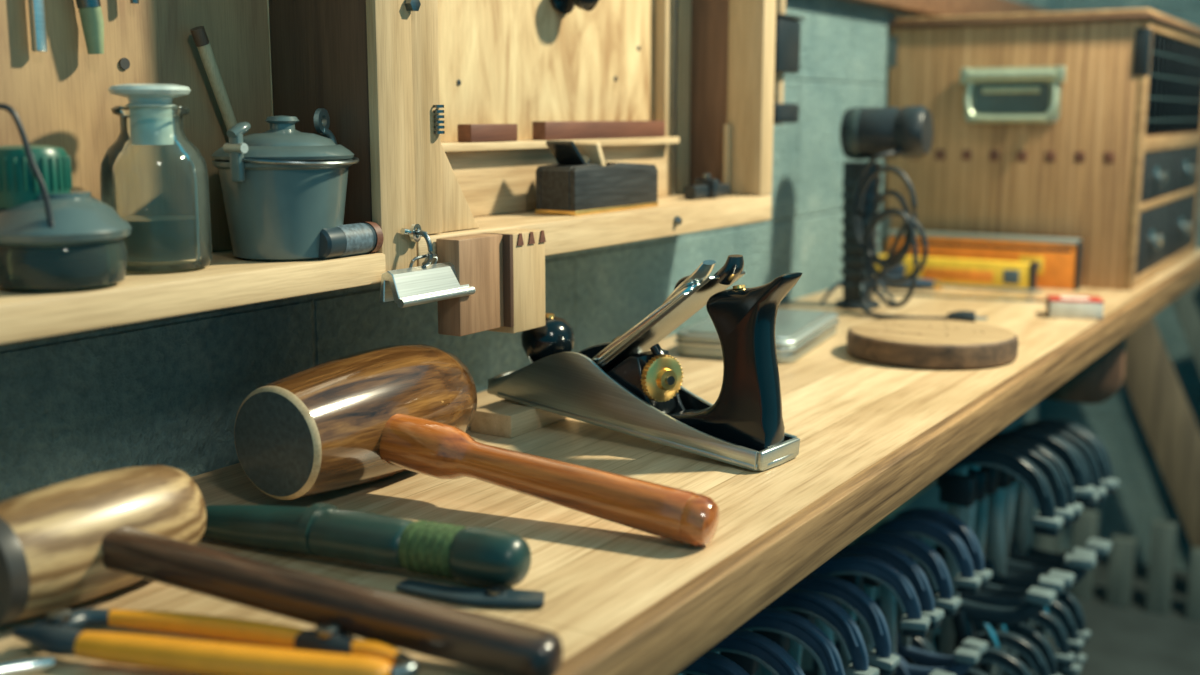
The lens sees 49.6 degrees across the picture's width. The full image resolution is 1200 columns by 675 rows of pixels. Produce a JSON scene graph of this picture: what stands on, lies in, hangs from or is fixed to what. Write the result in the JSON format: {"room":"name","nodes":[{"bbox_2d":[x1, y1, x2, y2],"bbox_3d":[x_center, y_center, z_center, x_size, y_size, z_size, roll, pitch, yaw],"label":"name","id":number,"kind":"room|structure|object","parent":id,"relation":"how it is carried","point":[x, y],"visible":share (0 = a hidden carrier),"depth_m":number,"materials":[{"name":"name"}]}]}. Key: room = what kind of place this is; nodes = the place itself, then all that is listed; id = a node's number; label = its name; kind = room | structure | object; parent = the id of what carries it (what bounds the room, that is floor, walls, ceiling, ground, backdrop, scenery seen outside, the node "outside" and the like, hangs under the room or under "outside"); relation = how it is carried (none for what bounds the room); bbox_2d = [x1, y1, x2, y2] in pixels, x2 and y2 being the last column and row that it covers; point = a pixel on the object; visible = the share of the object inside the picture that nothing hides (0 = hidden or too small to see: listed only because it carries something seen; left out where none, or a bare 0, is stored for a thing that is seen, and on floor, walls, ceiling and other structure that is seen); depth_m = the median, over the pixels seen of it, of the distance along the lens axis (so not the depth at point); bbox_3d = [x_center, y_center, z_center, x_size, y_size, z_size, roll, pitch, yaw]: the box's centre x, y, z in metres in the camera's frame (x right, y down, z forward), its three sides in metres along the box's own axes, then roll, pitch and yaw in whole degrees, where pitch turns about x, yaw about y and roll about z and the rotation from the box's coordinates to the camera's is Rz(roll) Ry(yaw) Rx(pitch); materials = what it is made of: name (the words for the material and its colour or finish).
{"room":"woodworking shop","nodes":[
{"label":"woodworking shop","id":0,"kind":"room"},
{"bbox_2d":[0,0,1063,674],"bbox_3d":[-0.097,-0.465,1.356,0.120,2.700,4.700,6,11,31],"label":"wall","id":1,"kind":"structure","parent":0,"point":[168,391],"depth_m":1.15,"materials":[{"name":"paint"}]},
{"bbox_2d":[0,0,775,343],"bbox_3d":[-0.353,-0.330,0.722,0.128,0.653,1.930,6,11,31],"label":"upper cabinet","id":2,"kind":"object","parent":1,"relation":"attached to","point":[395,81],"visible":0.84,"depth_m":0.99,"materials":[{"name":"brown wood"}]},
{"bbox_2d":[28,0,46,51],"bbox_3d":[-0.357,-0.280,0.811,0.018,0.200,0.018,6,11,31],"label":"file","id":3,"kind":"object","parent":2,"relation":"hanging from","point":[36,7],"visible":1,"depth_m":0.82,"materials":[{"name":"metal"}]},
{"bbox_2d":[0,103,131,292],"bbox_3d":[-0.323,-0.084,0.770,0.084,0.108,0.084,6,11,31],"label":"can","id":4,"kind":"object","parent":2,"relation":"in","point":[54,237],"visible":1,"depth_m":0.75,"materials":[{"name":"grey metal"}]},
{"bbox_2d":[76,0,103,53],"bbox_3d":[-0.337,-0.284,0.834,0.018,0.201,0.027,6,11,31],"label":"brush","id":5,"kind":"object","parent":2,"relation":"hanging from","point":[90,11],"visible":1,"depth_m":0.85,"materials":[{"name":"plastic"}]},
{"bbox_2d":[130,0,138,3],"bbox_3d":[-0.316,-0.283,0.873,0.020,0.115,0.020,6,11,31],"label":"screwdriver","id":6,"kind":"object","parent":2,"relation":"hanging from","point":[131,1],"visible":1,"depth_m":0.88,"materials":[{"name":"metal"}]},
{"bbox_2d":[100,83,212,271],"bbox_3d":[-0.294,-0.106,0.858,0.068,0.120,0.068,6,11,31],"label":"bottle","id":7,"kind":"object","parent":2,"relation":"in","point":[150,116],"visible":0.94,"depth_m":0.85,"materials":[{"name":"clear glass"}]},
{"bbox_2d":[190,26,236,130],"bbox_3d":[-0.271,-0.147,0.969,0.010,0.163,0.076,6,11,30],"label":"wooden dowel","id":8,"kind":"object","parent":2,"relation":"in","point":[199,35],"visible":0.56,"depth_m":0.94,"materials":[{"name":"brown wood"}]},
{"bbox_2d":[211,108,358,260],"bbox_3d":[-0.225,-0.111,0.934,0.102,0.106,0.104,-6,11,-30],"label":"lidded pot","id":9,"kind":"object","parent":2,"relation":"in","point":[282,185],"visible":0.99,"depth_m":0.90,"materials":[{"name":"grey metal"}]},
{"bbox_2d":[318,221,383,258],"bbox_3d":[-0.185,-0.070,0.944,0.024,0.024,0.060,5,11,29],"label":"flashlight","id":10,"kind":"object","parent":2,"relation":"on","point":[363,237],"visible":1,"depth_m":0.94,"materials":[{"name":"metal"}]},
{"bbox_2d":[400,224,432,266],"bbox_3d":[-0.136,-0.070,0.988,0.021,0.033,0.025,6,11,31],"label":"hook","id":11,"kind":"object","parent":2,"relation":"attached to","point":[412,232],"visible":1,"depth_m":0.98,"materials":[{"name":"metal"}]},
{"bbox_2d":[379,254,474,307],"bbox_3d":[-0.131,-0.046,0.989,0.025,0.035,0.086,6,11,31],"label":"clip","id":12,"kind":"object","parent":11,"relation":"hanging from","point":[411,286],"visible":1,"depth_m":0.98,"materials":[{"name":"metal"}]},
{"bbox_2d":[457,124,517,141],"bbox_3d":[-0.103,-0.189,1.199,0.016,0.016,0.072,6,11,31],"label":"bar","id":13,"kind":"object","parent":2,"relation":"on","point":[466,132],"visible":1,"depth_m":1.19,"materials":[{"name":"brown wood"}]},
{"bbox_2d":[436,229,545,335],"bbox_3d":[-0.087,-0.044,1.063,0.030,0.082,0.110,6,11,31],"label":"block","id":14,"kind":"object","parent":2,"relation":"attached to","point":[505,269],"visible":1,"depth_m":1.05,"materials":[{"name":"brown wood"}]},
{"bbox_2d":[535,141,657,215],"bbox_3d":[-0.001,-0.162,1.292,0.046,0.069,0.159,6,11,31],"label":"plane","id":15,"kind":"object","parent":2,"relation":"in","point":[581,182],"visible":1,"depth_m":1.25,"materials":[{"name":"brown wood"}]},
{"bbox_2d":[532,121,664,139],"bbox_3d":[0.004,-0.219,1.368,0.016,0.018,0.240,6,11,31],"label":"bar","id":16,"kind":"object","parent":2,"relation":"on","point":[541,130],"visible":1,"depth_m":1.34,"materials":[{"name":"brown wood"}]},
{"bbox_2d":[684,173,729,198],"bbox_3d":[0.124,-0.174,1.487,0.028,0.028,0.090,6,11,31],"label":"gauge","id":17,"kind":"object","parent":2,"relation":"in","point":[705,187],"visible":1,"depth_m":1.47,"materials":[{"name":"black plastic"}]},
{"bbox_2d":[0,248,1199,674],"bbox_3d":[0.121,0.207,1.285,0.440,0.300,3.620,6,11,31],"label":"workbench","id":18,"kind":"object","parent":1,"relation":"attached to","point":[619,599],"visible":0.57,"depth_m":0.95,"materials":[{"name":"brown wood"}]},
{"bbox_2d":[0,657,53,674],"bbox_3d":[-0.340,0.166,0.606,0.157,0.009,0.009,-5,11,-26],"label":"steel scriber","id":19,"kind":"object","parent":18,"relation":"on","point":[28,666],"visible":1,"depth_m":0.63,"materials":[{"name":"silver metal"}]},
{"bbox_2d":[13,608,418,674],"bbox_3d":[-0.190,0.152,0.647,0.216,0.018,0.051,2,10,14],"label":"pliers","id":20,"kind":"object","parent":18,"relation":"on","point":[321,650],"visible":1,"depth_m":0.64,"materials":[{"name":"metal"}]},
{"bbox_2d":[0,465,562,674],"bbox_3d":[-0.185,0.124,0.671,0.341,0.068,0.138,6,11,31],"label":"mallet","id":21,"kind":"object","parent":18,"relation":"on","point":[68,543],"visible":1,"depth_m":0.68,"materials":[{"name":"brown wood"}]},
{"bbox_2d":[203,503,544,607],"bbox_3d":[-0.146,0.123,0.781,0.262,0.034,0.053,4,11,24],"label":"knife","id":22,"kind":"object","parent":18,"relation":"on","point":[497,560],"visible":0.95,"depth_m":0.76,"materials":[{"name":"green rubber"}]},
{"bbox_2d":[234,344,719,546],"bbox_3d":[-0.074,0.070,0.907,0.350,0.097,0.195,6,11,31],"label":"mallet","id":23,"kind":"object","parent":18,"relation":"on","point":[366,416],"visible":1,"depth_m":0.89,"materials":[{"name":"brown wood"}]},
{"bbox_2d":[470,399,568,437],"bbox_3d":[-0.066,0.067,1.155,0.044,0.020,0.104,6,11,31],"label":"batten","id":24,"kind":"object","parent":18,"relation":"on","point":[506,418],"visible":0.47,"depth_m":1.12,"materials":[{"name":"brown wood"}]},
{"bbox_2d":[487,255,801,470],"bbox_3d":[0.030,0.005,1.089,0.298,0.161,0.064,7,12,37],"label":"plane","id":25,"kind":"object","parent":18,"relation":"on","point":[621,385],"visible":0.99,"depth_m":1.04,"materials":[{"name":"metal"}]},
{"bbox_2d":[675,309,839,362],"bbox_3d":[0.192,-0.006,1.556,0.146,0.028,0.240,4,11,23],"label":"tray","id":26,"kind":"object","parent":18,"relation":"on","point":[797,332],"visible":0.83,"depth_m":1.48,"materials":[{"name":"metal"}]},
{"bbox_2d":[819,106,987,321],"bbox_3d":[0.419,-0.171,1.761,0.129,0.283,0.258,-5,11,-25],"label":"work lamp","id":27,"kind":"object","parent":18,"relation":"on","point":[873,134],"visible":0.98,"depth_m":1.78,"materials":[{"name":"black plastic"}]},
{"bbox_2d":[847,319,1017,369],"bbox_3d":[0.378,0.005,1.485,0.190,0.030,0.190,6,11,31],"label":"wood","id":28,"kind":"object","parent":18,"relation":"on","point":[933,344],"visible":1,"depth_m":1.42,"materials":[{"name":"brown wood"}]},
{"bbox_2d":[874,254,1037,292],"bbox_3d":[0.558,-0.104,2.073,0.264,0.047,0.024,6,11,29],"label":"spirit level","id":29,"kind":"object","parent":18,"relation":"on","point":[994,273],"visible":0.63,"depth_m":2.04,"materials":[{"name":"paint"}]},
{"bbox_2d":[874,276,1041,292],"bbox_3d":[0.544,-0.081,2.016,0.270,0.019,0.019,5,11,27],"label":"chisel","id":30,"kind":"object","parent":18,"relation":"on","point":[921,283],"visible":0.68,"depth_m":2.02,"materials":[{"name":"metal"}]},
{"bbox_2d":[873,291,1045,302],"bbox_3d":[0.531,-0.062,1.959,0.310,0.002,0.028,4,10,22],"label":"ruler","id":31,"kind":"object","parent":18,"relation":"on","point":[882,292],"visible":0.62,"depth_m":1.94,"materials":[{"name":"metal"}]},
{"bbox_2d":[888,230,1082,289],"bbox_3d":[0.621,-0.128,2.117,0.310,0.080,0.023,6,11,31],"label":"box","id":32,"kind":"object","parent":18,"relation":"on","point":[1059,259],"visible":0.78,"depth_m":2.07,"materials":[{"name":"orange paint"}]},
{"bbox_2d":[881,8,1199,289],"bbox_3d":[0.843,-0.351,2.380,0.426,0.430,0.716,6,11,31],"label":"tool chest","id":33,"kind":"object","parent":18,"relation":"on","point":[1085,125],"visible":0.96,"depth_m":2.09,"materials":[{"name":"brown wood"}]},
{"bbox_2d":[1045,295,1103,318],"bbox_3d":[0.647,-0.042,1.773,0.070,0.024,0.053,2,10,14],"label":"matchbox","id":34,"kind":"object","parent":18,"relation":"on","point":[1057,306],"visible":1,"depth_m":1.75},
{"bbox_2d":[773,0,803,124],"bbox_3d":[0.225,-0.482,1.702,0.062,0.402,0.079,6,11,31],"label":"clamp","id":35,"kind":"object","parent":1,"relation":"attached to","point":[788,27],"visible":0.4,"depth_m":1.71,"materials":[{"name":"black metal"}]},
{"bbox_2d":[676,419,1119,674],"bbox_3d":[0.252,0.456,1.538,0.443,0.580,1.410,6,11,31],"label":"clamps","id":36,"kind":"object","parent":1,"relation":"attached to","point":[991,601],"visible":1,"depth_m":1.65,"materials":[{"name":"blue metal"}]},
{"bbox_2d":[847,0,1050,16],"bbox_3d":[0.588,-0.601,2.304,0.029,0.060,1.650,6,11,31],"label":"trim","id":37,"kind":"structure","parent":1,"relation":"attached to","point":[929,8],"depth_m":2.37,"materials":[{"name":"brown wood"}]},
{"bbox_2d":[936,546,1199,674],"bbox_3d":[1.015,1.032,0.909,2.700,0.100,4.700,6,11,31],"label":"floor","id":38,"kind":"structure","parent":0,"point":[1132,640],"depth_m":2.85,"materials":[{"name":"concrete"}]},
{"bbox_2d":[1034,282,1199,621],"bbox_3d":[1.673,0.225,2.753,1.394,0.870,0.192,6,11,31],"label":"wooden rack","id":39,"kind":"object","parent":38,"relation":"on","point":[1152,383],"visible":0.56,"depth_m":2.99,"materials":[{"name":"brown wood"}]},
{"bbox_2d":[1033,0,1199,571],"bbox_3d":[2.273,-0.673,2.572,2.600,2.700,0.100,6,11,31],"label":"wall","id":40,"kind":"structure","parent":0,"point":[1143,496],"depth_m":3.26,"materials":[{"name":"paint"}]}
]}

